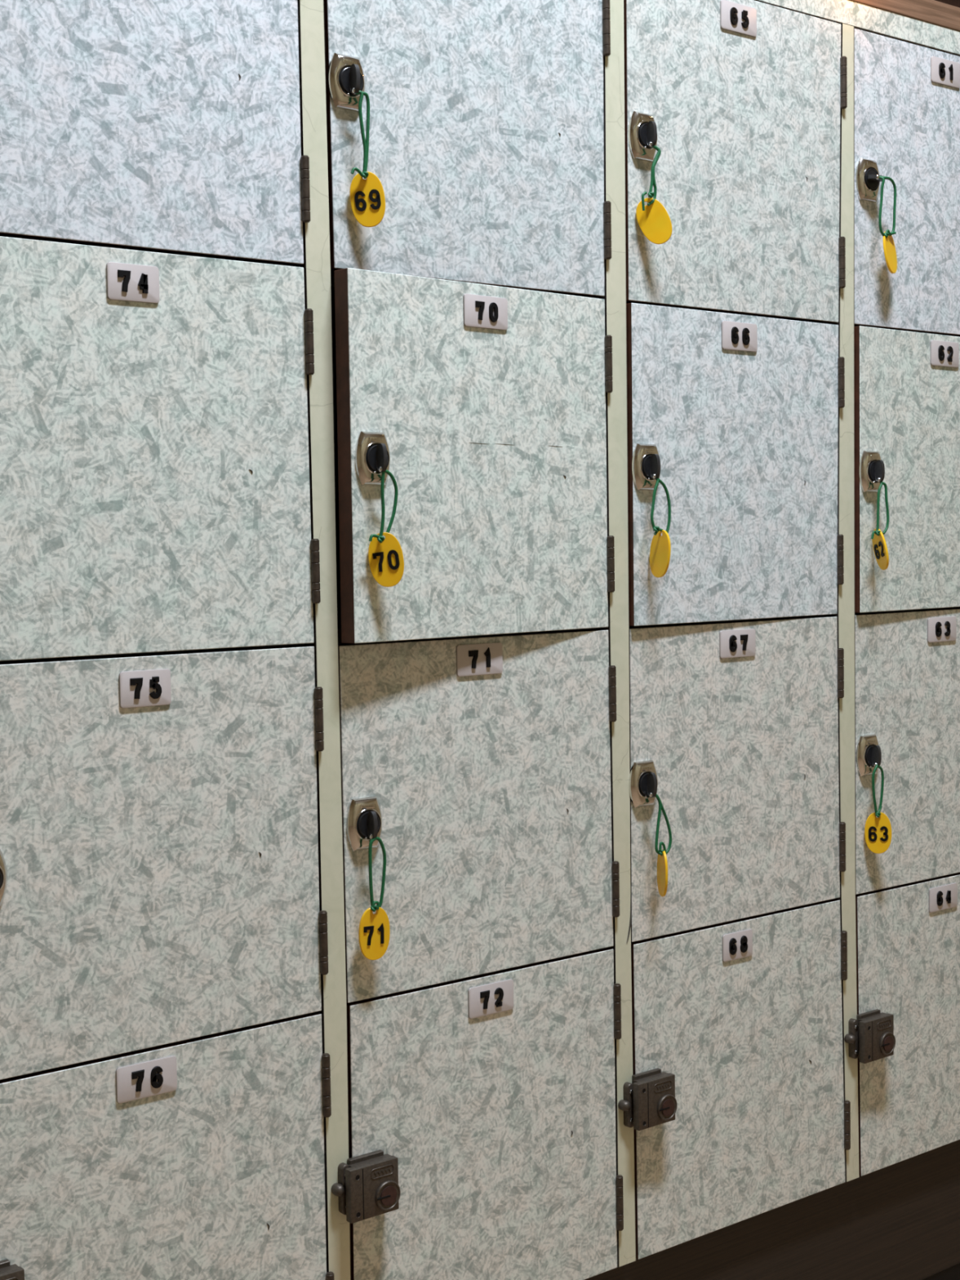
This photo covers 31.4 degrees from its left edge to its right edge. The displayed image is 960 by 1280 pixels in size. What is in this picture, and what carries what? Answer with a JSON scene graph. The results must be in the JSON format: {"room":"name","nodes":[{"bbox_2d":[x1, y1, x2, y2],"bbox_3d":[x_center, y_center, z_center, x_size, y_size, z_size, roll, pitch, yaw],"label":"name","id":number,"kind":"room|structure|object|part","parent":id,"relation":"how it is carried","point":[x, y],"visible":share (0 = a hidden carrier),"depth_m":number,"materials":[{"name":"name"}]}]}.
{"room":"locker room","nodes":[
{"label":"locker room","id":0,"kind":"room"},
{"bbox_2d":[934,0,959,8],"bbox_3d":[-0.765,-0.616,1.801,6.000,2.771,0.100,-3,4,-38],"label":"wall","id":1,"kind":"structure","parent":0,"point":[953,2],"depth_m":2.97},
{"bbox_3d":[0.466,0.853,0.351,6.000,0.039,4.000,-3,4,-38],"label":"floor","id":2,"kind":"structure","parent":0,"visible":0},
{"bbox_2d":[0,1012,334,1279],"bbox_3d":[-0.351,0.456,1.435,0.325,0.304,0.381,-3,4,-38],"label":"locker","id":3,"kind":"object","parent":2,"relation":"on","point":[202,1157],"visible":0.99,"depth_m":1.31,"materials":[{"name":"laminate"}]},
{"bbox_3d":[-0.252,0.332,1.290,0.050,0.027,0.002,-3,4,-38],"label":"number plate","id":4,"kind":"part","parent":3,"relation":"part of","materials":[{"name":"white plastic"}]},
{"bbox_2d":[0,643,328,1079],"bbox_3d":[-0.356,0.154,1.425,0.317,0.299,0.368,-3,4,-38],"label":"locker","id":5,"kind":"object","parent":3,"relation":"on","point":[159,878],"visible":0.97,"depth_m":1.29,"materials":[{"name":"laminate"}]},
{"bbox_3d":[-0.349,0.169,1.203,0.035,0.043,0.006,-3,4,-38],"label":"lock plate","id":6,"kind":"part","parent":5,"relation":"part of","materials":[{"name":"silver metal"}]},
{"bbox_3d":[-0.251,0.036,1.278,0.042,0.027,0.002,-3,4,-38],"label":"number plate","id":7,"kind":"part","parent":5,"relation":"part of","materials":[{"name":"white plastic"}]},
{"bbox_2d":[0,235,320,660],"bbox_3d":[-0.361,-0.145,1.408,0.318,0.301,0.368,-3,4,-38],"label":"locker","id":8,"kind":"object","parent":5,"relation":"on","point":[155,491],"visible":1,"depth_m":1.27,"materials":[{"name":"laminate"}]},
{"bbox_3d":[-0.256,-0.264,1.261,0.042,0.027,0.002,-3,4,-38],"label":"number plate","id":9,"kind":"part","parent":8,"relation":"part of","materials":[{"name":"white plastic"}]},
{"bbox_2d":[0,0,310,266],"bbox_3d":[-0.367,-0.447,1.390,0.317,0.302,0.368,-3,4,-38],"label":"locker","id":10,"kind":"object","parent":8,"relation":"on","point":[168,126],"visible":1,"depth_m":1.27,"materials":[{"name":"laminate"}]},
{"bbox_2d":[848,0,959,31],"bbox_3d":[-0.005,-0.658,1.698,1.390,0.025,0.401,-3,4,-38],"label":"board","id":11,"kind":"object","parent":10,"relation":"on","point":[931,11],"visible":0.02,"depth_m":1.82,"materials":[{"name":"brown wood"}]},
{"bbox_2d":[345,947,623,1279],"bbox_3d":[-0.096,0.440,1.635,0.320,0.305,0.381,-3,4,-38],"label":"locker","id":12,"kind":"object","parent":2,"relation":"on","point":[482,1108],"visible":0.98,"depth_m":1.50,"materials":[{"name":"laminate"}]},
{"bbox_2d":[337,627,619,1002],"bbox_3d":[-0.103,0.139,1.625,0.315,0.297,0.368,-3,4,-38],"label":"locker","id":13,"kind":"object","parent":12,"relation":"on","point":[482,762],"visible":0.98,"depth_m":1.48,"materials":[{"name":"laminate"}]},
{"bbox_3d":[-0.094,0.151,1.404,0.035,0.043,0.006,-3,4,-38],"label":"lock plate","id":14,"kind":"part","parent":13,"relation":"part of","materials":[{"name":"silver metal"}]},
{"bbox_2d":[358,810,390,959],"bbox_3d":[-0.087,0.202,1.399,0.028,0.123,0.010,-3,4,-38],"label":"key","id":15,"kind":"object","parent":13,"relation":"hanging from","point":[374,931],"visible":1,"depth_m":1.40,"materials":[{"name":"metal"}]},
{"bbox_3d":[-0.084,0.191,1.400,0.017,0.061,0.005,-3,4,-38],"label":"cord","id":16,"kind":"part","parent":15,"relation":"part of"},
{"bbox_2d":[330,267,614,643],"bbox_3d":[-0.102,-0.160,1.600,0.314,0.301,0.388,-3,4,-38],"label":"locker","id":17,"kind":"object","parent":13,"relation":"on","point":[486,403],"visible":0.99,"depth_m":1.45,"materials":[{"name":"laminate"}]},
{"bbox_3d":[-0.085,-0.146,1.373,0.035,0.043,0.006,-4,4,-42],"label":"lock plate","id":18,"kind":"part","parent":17,"relation":"part of","materials":[{"name":"silver metal"}]},
{"bbox_2d":[368,443,404,586],"bbox_3d":[-0.077,-0.100,1.371,0.030,0.115,0.013,-2,3,-23],"label":"key","id":19,"kind":"object","parent":17,"relation":"attached to","point":[385,556],"visible":1,"depth_m":1.37,"materials":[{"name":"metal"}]},
{"bbox_3d":[-0.074,-0.108,1.372,0.019,0.058,0.005,-3,4,-38],"label":"cord","id":20,"kind":"part","parent":19,"relation":"part of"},
{"bbox_2d":[323,0,611,297],"bbox_3d":[-0.112,-0.462,1.592,0.316,0.302,0.368,-3,4,-38],"label":"locker","id":21,"kind":"object","parent":17,"relation":"on","point":[486,153],"visible":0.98,"depth_m":1.45,"materials":[{"name":"laminate"}]},
{"bbox_3d":[-0.106,-0.448,1.369,0.035,0.043,0.006,-3,4,-38],"label":"lock plate","id":22,"kind":"part","parent":21,"relation":"part of","materials":[{"name":"silver metal"}]},
{"bbox_2d":[349,63,385,226],"bbox_3d":[-0.091,-0.396,1.365,0.028,0.127,0.013,-1,3,-2],"label":"key","id":23,"kind":"object","parent":21,"relation":"attached to","point":[367,199],"visible":1,"depth_m":1.37,"materials":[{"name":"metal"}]},
{"bbox_3d":[-0.093,-0.405,1.367,0.013,0.068,0.005,-3,4,-38],"label":"cord","id":24,"kind":"part","parent":23,"relation":"part of","materials":[{"name":"green rubber"}]},
{"bbox_3d":[0.005,-0.279,1.453,0.050,0.027,0.002,-4,4,-42],"label":"number plate","id":25,"kind":"part","parent":17,"relation":"part of","materials":[{"name":"white plastic"}]},
{"bbox_3d":[0.000,0.017,1.475,0.050,0.027,0.002,-3,4,-38],"label":"number plate","id":26,"kind":"part","parent":13,"relation":"part of","materials":[{"name":"white plastic"}]},
{"bbox_3d":[0.010,0.315,1.496,0.050,0.027,0.002,-3,4,-38],"label":"number plate","id":27,"kind":"part","parent":12,"relation":"part of","materials":[{"name":"white plastic"}]},
{"bbox_2d":[293,0,959,1279],"bbox_3d":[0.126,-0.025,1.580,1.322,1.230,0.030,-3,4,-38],"label":"cabinet carcass","id":28,"kind":"object","parent":2,"relation":"on","point":[851,15],"visible":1,"depth_m":1.56,"materials":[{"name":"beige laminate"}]},
{"bbox_3d":[-0.115,0.451,1.398,0.010,0.010,0.010,-3,4,-38],"label":"keeper knob","id":29,"kind":"part","parent":28,"relation":"part of","materials":[{"name":"metal"}]},
{"bbox_3d":[0.136,0.436,1.595,0.010,0.010,0.010,-3,4,-38],"label":"keeper knob","id":30,"kind":"part","parent":28,"relation":"part of","materials":[{"name":"metal"}]},
{"bbox_3d":[0.390,0.420,1.796,0.010,0.010,0.010,-3,4,-38],"label":"keeper knob","id":31,"kind":"part","parent":28,"relation":"part of","materials":[{"name":"metal"}]},
{"bbox_3d":[0.113,-0.627,1.551,1.322,0.024,0.020,-3,4,-38],"label":"rail","id":32,"kind":"part","parent":28,"relation":"part of","materials":[{"name":"laminate"}]},
{"bbox_2d":[631,898,850,1259],"bbox_3d":[0.159,0.424,1.836,0.326,0.305,0.381,-3,4,-38],"label":"locker","id":33,"kind":"object","parent":2,"relation":"on","point":[741,1113],"visible":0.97,"depth_m":1.70,"materials":[{"name":"laminate"}]},
{"bbox_2d":[628,614,845,942],"bbox_3d":[0.149,0.123,1.823,0.316,0.297,0.368,-3,4,-38],"label":"locker","id":34,"kind":"object","parent":33,"relation":"on","point":[735,722],"visible":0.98,"depth_m":1.68,"materials":[{"name":"laminate"}]},
{"bbox_3d":[0.155,0.135,1.600,0.035,0.043,0.006,-3,4,-38],"label":"lock plate","id":35,"kind":"part","parent":34,"relation":"part of","materials":[{"name":"silver metal"}]},
{"bbox_2d":[646,772,671,896],"bbox_3d":[0.171,0.182,1.599,0.022,0.117,0.023,1,4,35],"label":"key","id":36,"kind":"object","parent":34,"relation":"attached to","point":[651,781],"visible":1,"depth_m":1.59,"materials":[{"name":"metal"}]},
{"bbox_3d":[0.171,0.173,1.599,0.022,0.059,0.006,-3,4,-38],"label":"cord","id":37,"kind":"part","parent":36,"relation":"part of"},
{"bbox_2d":[626,302,844,626],"bbox_3d":[0.148,-0.174,1.806,0.315,0.299,0.374,-3,4,-38],"label":"locker","id":38,"kind":"object","parent":34,"relation":"on","point":[739,412],"visible":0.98,"depth_m":1.66,"materials":[{"name":"laminate"}]},
{"bbox_3d":[0.156,-0.160,1.581,0.035,0.043,0.006,-4,4,-39],"label":"lock plate","id":39,"kind":"part","parent":38,"relation":"part of","materials":[{"name":"silver metal"}]},
{"bbox_2d":[649,453,671,577],"bbox_3d":[0.166,-0.115,1.574,0.020,0.114,0.023,-1,3,6],"label":"key","id":40,"kind":"object","parent":38,"relation":"attached to","point":[660,546],"visible":1,"depth_m":1.57,"materials":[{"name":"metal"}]},
{"bbox_3d":[0.166,-0.124,1.576,0.026,0.052,0.006,-3,4,-38],"label":"cord","id":41,"kind":"part","parent":40,"relation":"part of","materials":[{"name":"green rubber"}]},
{"bbox_2d":[623,0,847,324],"bbox_3d":[0.145,-0.476,1.792,0.320,0.304,0.370,-3,4,-38],"label":"locker","id":42,"kind":"object","parent":38,"relation":"on","point":[744,99],"visible":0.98,"depth_m":1.65,"materials":[{"name":"laminate"}]},
{"bbox_3d":[0.151,-0.463,1.568,0.035,0.043,0.006,-3,4,-39],"label":"lock plate","id":43,"kind":"part","parent":42,"relation":"part of","materials":[{"name":"silver metal"}]},
{"bbox_2d":[635,120,672,244],"bbox_3d":[0.159,-0.419,1.562,0.030,0.112,0.017,-2,3,-18],"label":"key","id":44,"kind":"object","parent":42,"relation":"attached to","point":[654,221],"visible":1,"depth_m":1.56,"materials":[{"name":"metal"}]},
{"bbox_3d":[0.159,-0.425,1.561,0.015,0.056,0.006,-3,4,-38],"label":"cord","id":45,"kind":"part","parent":44,"relation":"part of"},
{"bbox_3d":[0.249,-0.599,1.644,0.050,0.027,0.002,-3,4,-39],"label":"number plate","id":46,"kind":"part","parent":42,"relation":"part of","materials":[{"name":"white plastic"}]},
{"bbox_3d":[0.252,-0.295,1.657,0.050,0.027,0.002,-4,4,-39],"label":"number plate","id":47,"kind":"part","parent":38,"relation":"part of","materials":[{"name":"white plastic"}]},
{"bbox_3d":[0.253,0.003,1.675,0.050,0.027,0.002,-3,4,-38],"label":"number plate","id":48,"kind":"part","parent":34,"relation":"part of","materials":[{"name":"white plastic"}]},
{"bbox_3d":[0.255,0.302,1.689,0.042,0.027,0.002,-3,4,-38],"label":"number plate","id":49,"kind":"part","parent":33,"relation":"part of","materials":[{"name":"white plastic"}]},
{"bbox_2d":[584,1139,959,1279],"bbox_3d":[0.030,0.673,1.755,1.350,0.178,0.325,-3,4,-38],"label":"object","id":50,"kind":"structure","parent":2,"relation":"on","point":[900,1220],"depth_m":1.84,"materials":[{"name":"brown wood"}]},
{"bbox_2d":[855,871,959,1176],"bbox_3d":[0.413,0.409,2.036,0.320,0.305,0.381,-3,4,-38],"label":"locker","id":51,"kind":"object","parent":2,"relation":"on","point":[908,935],"visible":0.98,"depth_m":1.86,"materials":[{"name":"laminate"}]},
{"bbox_2d":[854,606,959,894],"bbox_3d":[0.405,0.108,2.025,0.317,0.298,0.368,-3,4,-38],"label":"locker","id":52,"kind":"object","parent":51,"relation":"on","point":[907,662],"visible":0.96,"depth_m":1.85,"materials":[{"name":"laminate"}]},
{"bbox_3d":[0.411,0.122,1.802,0.035,0.043,0.006,-3,4,-38],"label":"lock plate","id":53,"kind":"part","parent":52,"relation":"part of","materials":[{"name":"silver metal"}]},
{"bbox_2d":[864,745,891,853],"bbox_3d":[0.419,0.168,1.797,0.028,0.115,0.012,-1,3,-7],"label":"key","id":54,"kind":"object","parent":52,"relation":"attached to","point":[877,831],"visible":1,"depth_m":1.80,"materials":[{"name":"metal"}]},
{"bbox_3d":[0.419,0.158,1.796,0.019,0.055,0.004,-3,4,-38],"label":"cord","id":55,"kind":"part","parent":54,"relation":"part of","materials":[{"name":"green plastic"}]},
{"bbox_2d":[853,325,959,613],"bbox_3d":[0.402,-0.190,2.006,0.317,0.299,0.374,-3,4,-38],"label":"locker","id":56,"kind":"object","parent":52,"relation":"on","point":[907,384],"visible":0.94,"depth_m":1.82,"materials":[{"name":"laminate"}]},
{"bbox_3d":[0.409,-0.176,1.780,0.035,0.043,0.006,-4,4,-39],"label":"lock plate","id":57,"kind":"part","parent":56,"relation":"part of","materials":[{"name":"silver metal"}]},
{"bbox_2d":[871,459,888,569],"bbox_3d":[0.415,-0.130,1.769,0.018,0.114,0.028,0,3,15],"label":"key","id":58,"kind":"object","parent":56,"relation":"attached to","point":[879,544],"visible":1,"depth_m":1.77,"materials":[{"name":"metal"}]},
{"bbox_3d":[0.417,-0.138,1.773,0.022,0.057,0.006,-3,4,-38],"label":"cord","id":59,"kind":"part","parent":58,"relation":"part of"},
{"bbox_2d":[853,28,959,337],"bbox_3d":[0.395,-0.491,1.991,0.316,0.304,0.368,-3,4,-38],"label":"locker","id":60,"kind":"object","parent":56,"relation":"on","point":[907,95],"visible":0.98,"depth_m":1.81,"materials":[{"name":"laminate"}]},
{"bbox_3d":[0.403,-0.477,1.770,0.035,0.043,0.006,-3,4,-38],"label":"lock plate","id":61,"kind":"part","parent":60,"relation":"part of","materials":[{"name":"silver metal"}]},
{"bbox_2d":[867,174,897,273],"bbox_3d":[0.419,-0.430,1.769,0.042,0.100,0.015,-3,4,-38],"label":"key","id":62,"kind":"object","parent":60,"relation":"attached to","point":[889,248],"visible":1,"depth_m":1.77,"materials":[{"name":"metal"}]},
{"bbox_3d":[0.422,-0.448,1.766,0.027,0.062,0.007,-3,4,-38],"label":"cord","id":63,"kind":"part","parent":62,"relation":"part of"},
{"bbox_3d":[0.504,-0.614,1.846,0.050,0.027,0.002,-3,4,-38],"label":"number plate","id":64,"kind":"part","parent":60,"relation":"part of","materials":[{"name":"white plastic"}]},
{"bbox_3d":[0.506,-0.311,1.857,0.050,0.027,0.002,-4,4,-39],"label":"number plate","id":65,"kind":"part","parent":56,"relation":"part of","materials":[{"name":"white plastic"}]},
{"bbox_3d":[0.508,-0.012,1.875,0.050,0.027,0.002,-3,4,-38],"label":"number plate","id":66,"kind":"part","parent":52,"relation":"part of","materials":[{"name":"white plastic"}]},
{"bbox_3d":[0.514,0.286,1.893,0.050,0.027,0.002,-3,4,-38],"label":"number plate","id":67,"kind":"part","parent":51,"relation":"part of","materials":[{"name":"white plastic"}]}
]}

